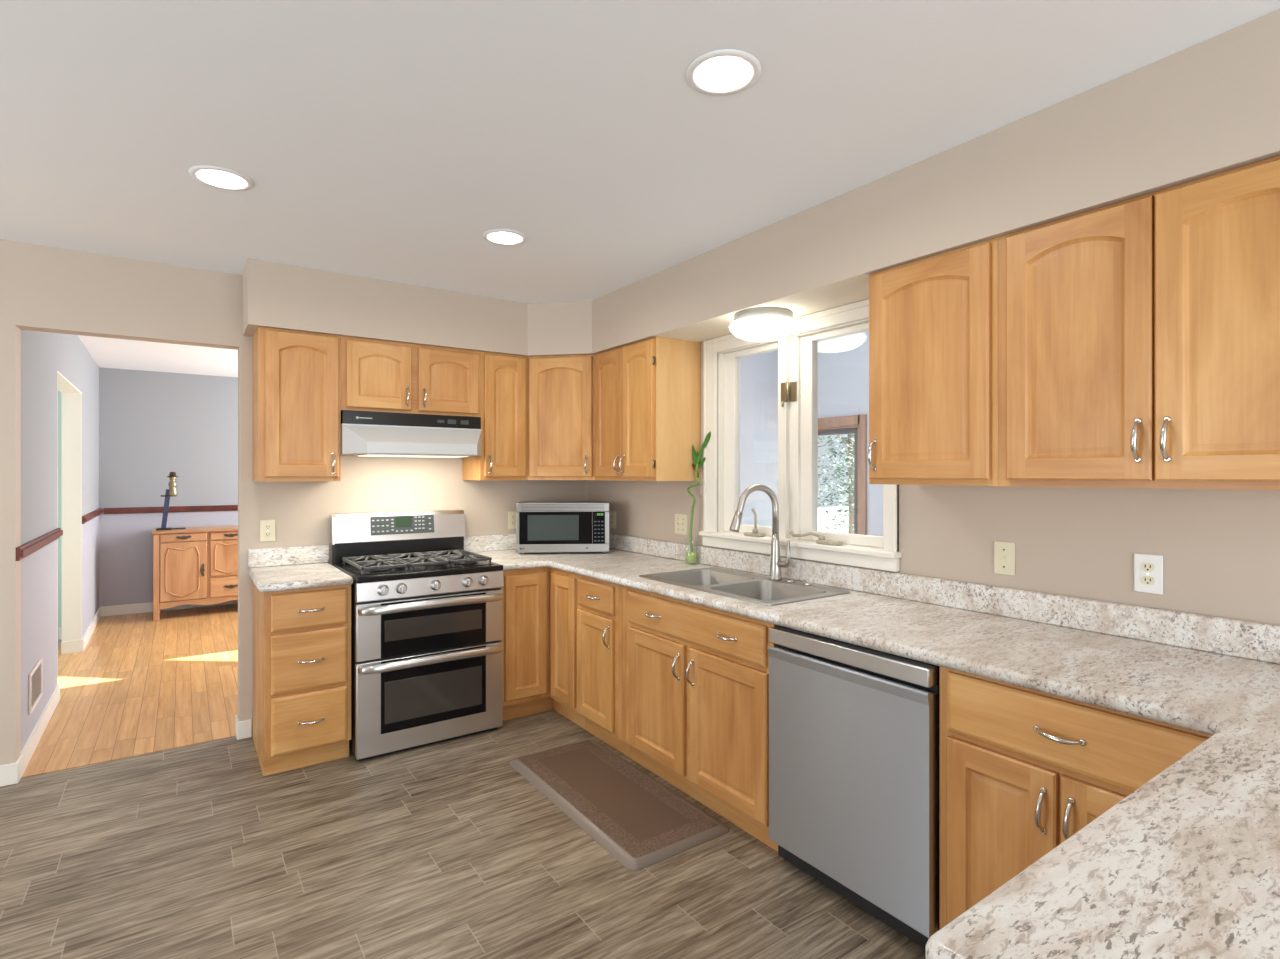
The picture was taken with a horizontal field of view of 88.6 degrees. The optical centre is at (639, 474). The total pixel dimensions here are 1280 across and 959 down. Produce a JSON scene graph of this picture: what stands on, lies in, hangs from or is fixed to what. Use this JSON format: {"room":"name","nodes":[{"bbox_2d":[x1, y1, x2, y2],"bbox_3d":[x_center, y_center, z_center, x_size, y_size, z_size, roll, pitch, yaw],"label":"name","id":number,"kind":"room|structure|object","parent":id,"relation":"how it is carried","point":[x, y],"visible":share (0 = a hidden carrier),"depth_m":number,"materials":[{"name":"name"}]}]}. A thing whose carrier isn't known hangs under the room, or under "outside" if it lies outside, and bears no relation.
{"room":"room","nodes":[
{"label":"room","id":0,"kind":"room"},
{"bbox_2d":[21,330,98,750],"bbox_3d":[-4.138,0.177,4.700,0.120,2.440,4.127,0,0,-36],"label":"wall","id":1,"kind":"structure","parent":0,"point":[43,354],"depth_m":3.67,"materials":[{"name":"grey paint"}]},
{"bbox_2d":[28,658,41,714],"bbox_3d":[-3.108,1.087,3.373,0.010,0.200,0.360,0,0,-36],"label":"air vent","id":2,"kind":"object","parent":1,"relation":"in","point":[35,676],"visible":1,"depth_m":3.35,"materials":[{"name":"white metal"}]},
{"bbox_2d":[0,607,99,786],"bbox_3d":[-5.259,1.349,3.832,3.027,0.095,4.241,0,0,-35],"label":"baseboard","id":3,"kind":"structure","parent":1,"relation":"attached to","point":[10,774],"depth_m":3.46,"materials":[{"name":"white paint"}]},
{"bbox_2d":[57,370,81,683],"bbox_3d":[-4.055,0.377,4.584,0.120,2.040,1.370,0,0,-36],"label":"trim","id":4,"kind":"structure","parent":1,"relation":"attached to","point":[71,396],"depth_m":5.13,"materials":[{"name":"white paint"}]},
{"bbox_2d":[58,391,61,627],"bbox_3d":[-4.996,0.177,3.641,2.440,2.440,3.200,0,0,-35],"label":"wall","id":5,"kind":"structure","parent":0,"point":[59,392],"depth_m":5.54,"materials":[{"name":"white paint"}]},
{"bbox_2d":[58,628,61,639],"bbox_3d":[-5.809,1.347,4.894,2.340,0.100,0.015,0,0,-35],"label":"baseboard","id":6,"kind":"structure","parent":5,"relation":"attached to","point":[59,629],"depth_m":5.53,"materials":[{"name":"white paint"}]},
{"bbox_2d":[16,505,237,560],"bbox_3d":[-2.749,0.363,5.599,3.234,0.060,4.240,0,0,-35],"label":"trim","id":7,"kind":"structure","parent":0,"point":[22,551],"depth_m":6.43,"materials":[{"name":"brown wood"}]},
{"bbox_2d":[78,335,237,376],"bbox_3d":[-2.854,-1.073,5.693,3.500,0.060,4.285,0,0,-35],"label":"ceiling","id":8,"kind":"structure","parent":0,"point":[114,353],"depth_m":5.87,"materials":[{"name":"white paint"}]},
{"bbox_2d":[99,367,237,606],"bbox_3d":[-4.023,0.177,7.368,3.500,2.440,0.120,0,0,-35],"label":"wall","id":9,"kind":"structure","parent":0,"point":[153,425],"depth_m":6.65,"materials":[{"name":"grey"}]},
{"bbox_2d":[100,600,237,616],"bbox_3d":[-3.957,1.347,7.333,3.230,0.100,0.012,0,0,-35],"label":"baseboard","id":10,"kind":"structure","parent":9,"relation":"attached to","point":[136,608],"depth_m":6.57,"materials":[{"name":"white paint"}]},
{"bbox_2d":[0,239,587,764],"bbox_3d":[-2.818,0.173,3.036,6.120,2.448,0.115,0,0,-35],"label":"wall","id":11,"kind":"structure","parent":0,"point":[43,288],"depth_m":3.33,"materials":[{"name":"beige paint"}]},
{"bbox_2d":[22,734,235,777],"bbox_3d":[-2.507,1.396,3.268,0.839,0.004,0.030,0,0,-35],"label":"trim","id":12,"kind":"structure","parent":11,"relation":"attached to","point":[232,735],"depth_m":3.24,"materials":[{"name":"brown wood"}]},
{"bbox_2d":[235,715,251,739],"bbox_3d":[-2.123,1.349,3.512,0.068,0.095,0.128,0,0,-35],"label":"baseboard","id":13,"kind":"structure","parent":11,"relation":"in","point":[243,729],"depth_m":3.46,"materials":[{"name":"white paint"}]},
{"bbox_2d":[260,520,274,541],"bbox_3d":[-2.003,0.304,3.528,0.072,0.116,0.009,0,0,-35],"label":"wall outlet","id":14,"kind":"object","parent":11,"relation":"attached to","point":[267,527],"visible":1,"depth_m":3.52,"materials":[{"name":"beige plastic"}]},
{"bbox_2d":[264,532,270,536],"bbox_3d":[-2.002,0.324,3.527,0.033,0.025,0.004,0,0,-35],"label":"receptacle","id":15,"kind":"object","parent":14,"relation":"attached to","point":[266,534],"depth_m":3.52,"materials":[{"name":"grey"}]},
{"bbox_2d":[248,545,328,567],"bbox_3d":[-1.912,0.447,3.582,0.394,0.100,0.019,0,0,-35],"label":"backsplash","id":16,"kind":"structure","parent":11,"relation":"attached to","point":[296,555],"depth_m":3.57,"materials":[{"name":"stone"}]},
{"bbox_2d":[253,326,340,481],"bbox_3d":[-1.804,-0.347,3.451,0.378,0.767,0.359,0,0,-35],"label":"upper cabinet","id":17,"kind":"object","parent":11,"relation":"attached to","point":[297,374],"visible":1,"depth_m":3.34,"materials":[{"name":"brown wood"}]},
{"bbox_2d":[341,336,479,416],"bbox_3d":[-1.334,-0.534,3.779,0.766,0.392,0.359,0,0,-35],"label":"upper cabinet","id":18,"kind":"object","parent":11,"relation":"attached to","point":[376,375],"visible":1,"depth_m":3.64,"materials":[{"name":"brown wood"}]},
{"bbox_2d":[341,410,481,457],"bbox_3d":[-1.297,-0.217,3.724,0.762,0.238,0.488,0,0,-35],"label":"range hood","id":19,"kind":"object","parent":11,"relation":"attached to","point":[363,433],"visible":0.94,"depth_m":3.56,"materials":[{"name":"white metal"}]},
{"bbox_2d":[463,351,526,479],"bbox_3d":[-0.895,-0.347,4.086,0.303,0.767,0.359,0,0,-35],"label":"upper cabinet","id":20,"kind":"object","parent":11,"relation":"attached to","point":[503,377],"visible":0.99,"depth_m":3.97,"materials":[{"name":"brown wood"}]},
{"bbox_2d":[508,511,516,528],"bbox_3d":[-0.840,0.304,4.340,0.072,0.116,0.009,0,0,-35],"label":"wall outlet","id":21,"kind":"object","parent":11,"relation":"attached to","point":[511,514],"visible":0.8,"depth_m":4.33,"materials":[{"name":"beige plastic"}]},
{"bbox_2d":[0,604,925,958],"bbox_3d":[-1.824,1.427,1.769,6.300,0.060,11.900,0,0,-35],"label":"floor","id":22,"kind":"structure","parent":0,"point":[442,850],"depth_m":2.39,"materials":[{"name":"brown wood"}]},
{"bbox_2d":[151,525,237,620],"bbox_3d":[-4.216,0.972,6.797,1.344,0.850,0.535,0,0,-35],"label":"sideboard","id":23,"kind":"object","parent":22,"relation":"on","point":[192,565],"visible":0.48,"depth_m":6.41,"materials":[{"name":"brown wood"}]},
{"bbox_2d":[156,472,185,530],"bbox_3d":[-4.621,0.261,6.463,0.235,0.572,0.120,0,0,-35],"label":"stand","id":24,"kind":"object","parent":23,"relation":"on","point":[171,492],"visible":1,"depth_m":6.43,"materials":[{"name":"black metal"}]},
{"bbox_2d":[253,582,350,775],"bbox_3d":[-1.720,0.966,3.323,0.370,0.862,0.662,0,0,-35],"label":"base cabinet","id":25,"kind":"object","parent":22,"relation":"on","point":[302,637],"visible":0.99,"depth_m":3.08,"materials":[{"name":"brown wood"}]},
{"bbox_2d":[248,545,352,592],"bbox_3d":[-1.735,0.466,3.328,0.394,0.138,0.640,0,0,-35],"label":"countertop","id":26,"kind":"structure","parent":25,"relation":"on","point":[292,576],"depth_m":3.42,"materials":[{"name":"stone"}]},
{"bbox_2d":[330,510,503,760],"bbox_3d":[-1.225,0.811,3.608,0.756,1.172,0.739,0,0,-35],"label":"gas range","id":27,"kind":"object","parent":22,"relation":"on","point":[427,610],"visible":1,"depth_m":3.38,"materials":[{"name":"silver metal"}]},
{"bbox_2d":[333,557,502,582],"bbox_3d":[-1.224,0.509,3.607,0.748,0.032,0.612,0,0,-35],"label":"cooktop","id":28,"kind":"object","parent":27,"relation":"in","point":[456,570],"depth_m":3.40,"materials":[{"name":"black metal"}]},
{"bbox_2d":[500,567,585,729],"bbox_3d":[-0.485,0.966,4.021,0.918,0.862,0.931,0,0,-35],"label":"base cabinet","id":29,"kind":"object","parent":22,"relation":"on","point":[540,605],"visible":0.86,"depth_m":3.71,"materials":[{"name":"brown wood"}]},
{"bbox_2d":[464,533,1279,958],"bbox_3d":[0.223,0.466,2.312,1.715,0.138,4.547,0,0,-35],"label":"countertop","id":30,"kind":"structure","parent":29,"relation":"on","point":[1186,865],"depth_m":1.43,"materials":[{"name":"stone"}]},
{"bbox_2d":[516,501,608,553],"bbox_3d":[-0.489,0.337,4.207,0.572,0.320,0.301,0,0,-5],"label":"microwave","id":31,"kind":"object","parent":30,"relation":"on","point":[541,526],"visible":1,"depth_m":4.06,"materials":[{"name":"silver metal"}]},
{"bbox_2d":[685,537,697,562],"bbox_3d":[0.282,0.421,3.623,0.072,0.149,0.072,0,0,-35],"label":"vase","id":32,"kind":"object","parent":30,"relation":"on","point":[690,557],"visible":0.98,"depth_m":3.60,"materials":[{"name":"green glass"}]},
{"bbox_2d":[687,431,710,551],"bbox_3d":[0.315,0.115,3.581,0.161,0.695,0.059,0,0,38],"label":"bamboo","id":33,"kind":"object","parent":32,"relation":"in","point":[697,456],"visible":1,"depth_m":3.59,"materials":[{"name":"green plant"}]},
{"bbox_2d":[639,567,849,605],"bbox_3d":[0.438,0.583,2.963,0.498,0.207,0.880,0,0,-35],"label":"sink","id":34,"kind":"object","parent":30,"relation":"in","point":[758,589],"visible":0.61,"depth_m":2.98,"materials":[{"name":"silver metal"}]},
{"bbox_2d":[652,570,754,585],"bbox_3d":[0.299,0.588,3.122,0.370,0.197,0.380,0,0,-35],"label":"basin","id":35,"kind":"object","parent":34,"relation":"in","point":[688,577],"depth_m":3.29,"materials":[{"name":"silver metal"}]},
{"bbox_2d":[710,581,825,600],"bbox_3d":[0.538,0.588,2.779,0.370,0.197,0.377,0,0,-35],"label":"basin","id":36,"kind":"object","parent":34,"relation":"in","point":[755,590],"depth_m":2.94,"materials":[{"name":"silver metal"}]},
{"bbox_2d":[730,484,790,579],"bbox_3d":[0.543,0.267,3.024,0.286,0.444,0.114,0,0,-8],"label":"faucet","id":37,"kind":"object","parent":30,"relation":"on","point":[776,564],"visible":1,"depth_m":3.04,"materials":[{"name":"grey metal"}]},
{"bbox_2d":[577,575,630,757],"bbox_3d":[0.013,0.966,3.530,0.662,0.862,0.440,0,0,-35],"label":"base cabinet","id":38,"kind":"object","parent":22,"relation":"on","point":[600,603],"visible":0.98,"depth_m":3.34,"materials":[{"name":"brown wood"}]},
{"bbox_2d":[509,739,728,870],"bbox_3d":[-0.143,1.387,2.879,0.480,0.019,1.090,0,0,-35],"label":"floor mat","id":39,"kind":"object","parent":22,"relation":"on","point":[640,821],"visible":1,"depth_m":2.74,"materials":[{"name":"brown plastic"}]},
{"bbox_2d":[623,586,777,851],"bbox_3d":[0.425,0.966,2.940,0.662,0.862,0.996,0,0,-35],"label":"base cabinet","id":40,"kind":"object","parent":22,"relation":"on","point":[696,677],"visible":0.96,"depth_m":2.69,"materials":[{"name":"brown wood"}]},
{"bbox_2d":[767,625,939,948],"bbox_3d":[0.880,0.968,2.264,0.608,0.858,0.614,0,0,-35],"label":"dishwasher","id":41,"kind":"object","parent":22,"relation":"on","point":[854,730],"visible":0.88,"depth_m":2.03,"materials":[{"name":"silver metal"}]},
{"bbox_2d":[940,666,1212,928],"bbox_3d":[1.252,0.966,1.755,0.662,0.862,0.627,0,0,-35],"label":"base cabinet","id":42,"kind":"object","parent":22,"relation":"on","point":[1023,770],"visible":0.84,"depth_m":1.66,"materials":[{"name":"brown wood"}]},
{"bbox_2d":[0,0,1279,303],"bbox_3d":[-0.639,-1.126,-0.087,6.120,0.150,7.500,0,0,-35],"label":"ceiling","id":43,"kind":"structure","parent":0,"point":[374,139],"depth_m":1.93,"materials":[{"name":"white paint"}]},
{"bbox_2d":[189,165,253,190],"bbox_3d":[-1.484,-1.058,2.328,0.196,0.026,0.196,0,0,-35],"label":"recessed light","id":44,"kind":"object","parent":43,"relation":"in","point":[213,176],"visible":0.91,"depth_m":2.35,"materials":[{"name":"white"}]},
{"bbox_2d":[482,229,527,245],"bbox_3d":[-0.598,-1.058,2.907,0.196,0.026,0.196,0,0,-35],"label":"recessed light","id":45,"kind":"object","parent":43,"relation":"in","point":[496,236],"visible":0.94,"depth_m":2.92,"materials":[{"name":"white glass"}]},
{"bbox_2d":[686,49,760,95],"bbox_3d":[0.218,-1.058,1.718,0.196,0.026,0.196,0,0,-35],"label":"recessed light","id":46,"kind":"object","parent":43,"relation":"in","point":[723,72],"visible":1,"depth_m":1.73,"materials":[{"name":"white"}]},
{"bbox_2d":[243,9,1279,356],"bbox_3d":[0.108,-0.891,2.141,2.104,0.320,4.699,0,0,-35],"label":"soffit","id":47,"kind":"structure","parent":43,"relation":"attached to","point":[1209,107],"depth_m":2.22,"materials":[{"name":"beige paint"}]},
{"bbox_2d":[729,307,797,341],"bbox_3d":[0.562,-0.670,2.989,0.308,0.118,0.308,0,0,-35],"label":"flush light","id":48,"kind":"object","parent":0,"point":[759,324],"visible":1,"depth_m":2.88,"materials":[{"name":"white glass"}]},
{"bbox_2d":[740,331,882,535],"bbox_3d":[2.038,-0.703,4.220,3.200,4.400,5.700,0,0,-35],"label":"wall","id":49,"kind":"structure","parent":0,"point":[843,362],"depth_m":6.94,"materials":[{"name":"grey paint"}]},
{"bbox_2d":[818,414,866,534],"bbox_3d":[1.998,0.452,6.934,0.140,2.090,0.999,0,0,-35],"label":"window frame","id":50,"kind":"structure","parent":49,"relation":"in","point":[856,425],"depth_m":6.58,"materials":[{"name":"brown wood"}]},
{"bbox_2d":[588,342,1279,660],"bbox_3d":[1.821,0.173,1.630,0.120,2.448,7.500,0,0,-35],"label":"wall","id":51,"kind":"structure","parent":0,"point":[1219,549],"depth_m":2.11,"materials":[{"name":"beige paint"}]},
{"bbox_2d":[527,354,594,479],"bbox_3d":[-0.447,-0.347,4.241,0.607,0.767,0.616,0,0,-35],"label":"upper cabinet","id":52,"kind":"object","parent":51,"relation":"attached to","point":[560,388],"visible":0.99,"depth_m":4.02,"materials":[{"name":"brown wood"}]},
{"bbox_2d":[610,511,615,528],"bbox_3d":[-0.180,0.304,4.385,0.009,0.116,0.072,0,0,-35],"label":"wall outlet","id":53,"kind":"object","parent":51,"relation":"attached to","point":[612,513],"visible":1,"depth_m":4.38,"materials":[{"name":"beige plastic"}]},
{"bbox_2d":[595,336,699,480],"bbox_3d":[0.008,-0.347,3.806,0.359,0.767,0.632,0,0,-35],"label":"upper cabinet","id":54,"kind":"object","parent":51,"relation":"attached to","point":[647,392],"visible":1,"depth_m":3.60,"materials":[{"name":"brown wood"}]},
{"bbox_2d":[675,514,687,534],"bbox_3d":[0.234,0.289,3.786,0.016,0.116,0.118,0,0,-35],"label":"light switch","id":55,"kind":"object","parent":51,"relation":"attached to","point":[681,520],"visible":1,"depth_m":3.78,"materials":[{"name":"beige plastic"}]},
{"bbox_2d":[653,274,868,341],"bbox_3d":[0.567,-0.730,3.010,0.304,0.001,1.304,0,0,-35],"label":"soffit","id":56,"kind":"structure","parent":51,"relation":"attached to","point":[855,288],"depth_m":2.82,"materials":[{"name":"beige paint"}]},
{"bbox_2d":[699,299,901,571],"bbox_3d":[0.733,-0.169,3.144,0.168,1.122,1.204,0,0,-35],"label":"window","id":57,"kind":"structure","parent":51,"relation":"in","point":[798,351],"depth_m":3.12,"materials":[{"name":"white paint"}]},
{"bbox_2d":[464,533,1279,663],"bbox_3d":[0.548,0.447,2.538,0.922,0.100,4.546,0,0,-35],"label":"backsplash","id":58,"kind":"structure","parent":51,"relation":"attached to","point":[1225,636],"depth_m":2.27,"materials":[{"name":"stone"}]},
{"bbox_2d":[868,237,997,485],"bbox_3d":[1.072,-0.347,2.281,0.359,0.767,0.462,0,0,-35],"label":"upper cabinet","id":59,"kind":"object","parent":51,"relation":"attached to","point":[933,321],"visible":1,"depth_m":2.17,"materials":[{"name":"brown wood"}]},
{"bbox_2d":[994,541,1014,575],"bbox_3d":[1.273,0.295,2.296,0.016,0.116,0.072,0,0,-35],"label":"light switch","id":60,"kind":"object","parent":51,"relation":"attached to","point":[1004,552],"visible":1,"depth_m":2.29,"materials":[{"name":"beige plastic"}]},
{"bbox_2d":[998,156,1279,489],"bbox_3d":[1.437,-0.347,1.759,0.359,0.767,0.810,0,0,-35],"label":"upper cabinet","id":61,"kind":"object","parent":51,"relation":"attached to","point":[1139,337],"visible":1,"depth_m":1.69,"materials":[{"name":"brown wood"}]},
{"bbox_2d":[1134,553,1162,594],"bbox_3d":[1.515,0.297,1.955,0.009,0.116,0.072,0,0,-35],"label":"wall outlet","id":62,"kind":"object","parent":51,"relation":"attached to","point":[1148,568],"visible":1,"depth_m":1.95,"materials":[{"name":"white plastic"}]},
{"bbox_2d":[1141,576,1154,584],"bbox_3d":[1.514,0.317,1.954,0.004,0.025,0.033,0,0,-35],"label":"receptacle","id":63,"kind":"object","parent":62,"relation":"attached to","point":[1145,580],"depth_m":1.95,"materials":[{"name":"grey plastic"}]},
{"bbox_2d":[1141,563,1154,571],"bbox_3d":[1.514,0.277,1.954,0.004,0.025,0.033,0,0,-35],"label":"receptacle","id":64,"kind":"object","parent":62,"relation":"attached to","point":[1145,567],"depth_m":1.95,"materials":[{"name":"grey plastic"}]},
{"label":"outside","id":65,"kind":"structure","parent":0,"visible":0},
{"bbox_2d":[818,506,847,532],"bbox_3d":[12.149,1.797,15.847,26.670,0.200,32.000,0,0,-35],"label":"ground","id":66,"kind":"structure","parent":65,"point":[822,514],"depth_m":24.52,"materials":[{"name":"white snow"}]},
{"bbox_2d":[818,434,853,533],"bbox_3d":[4.407,-0.750,13.546,1.861,4.898,1.790,0,0,10],"label":"tree","id":67,"kind":"object","parent":66,"relation":"on","point":[850,518],"visible":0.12,"depth_m":13.58,"materials":[{"name":"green plant"}]},
{"bbox_2d":[824,434,853,530],"bbox_3d":[4.046,-0.111,10.941,1.921,3.622,1.930,0,0,-35],"label":"tree","id":68,"kind":"object","parent":66,"relation":"on","point":[852,436],"visible":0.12,"depth_m":11.10,"materials":[{"name":"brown plant"}]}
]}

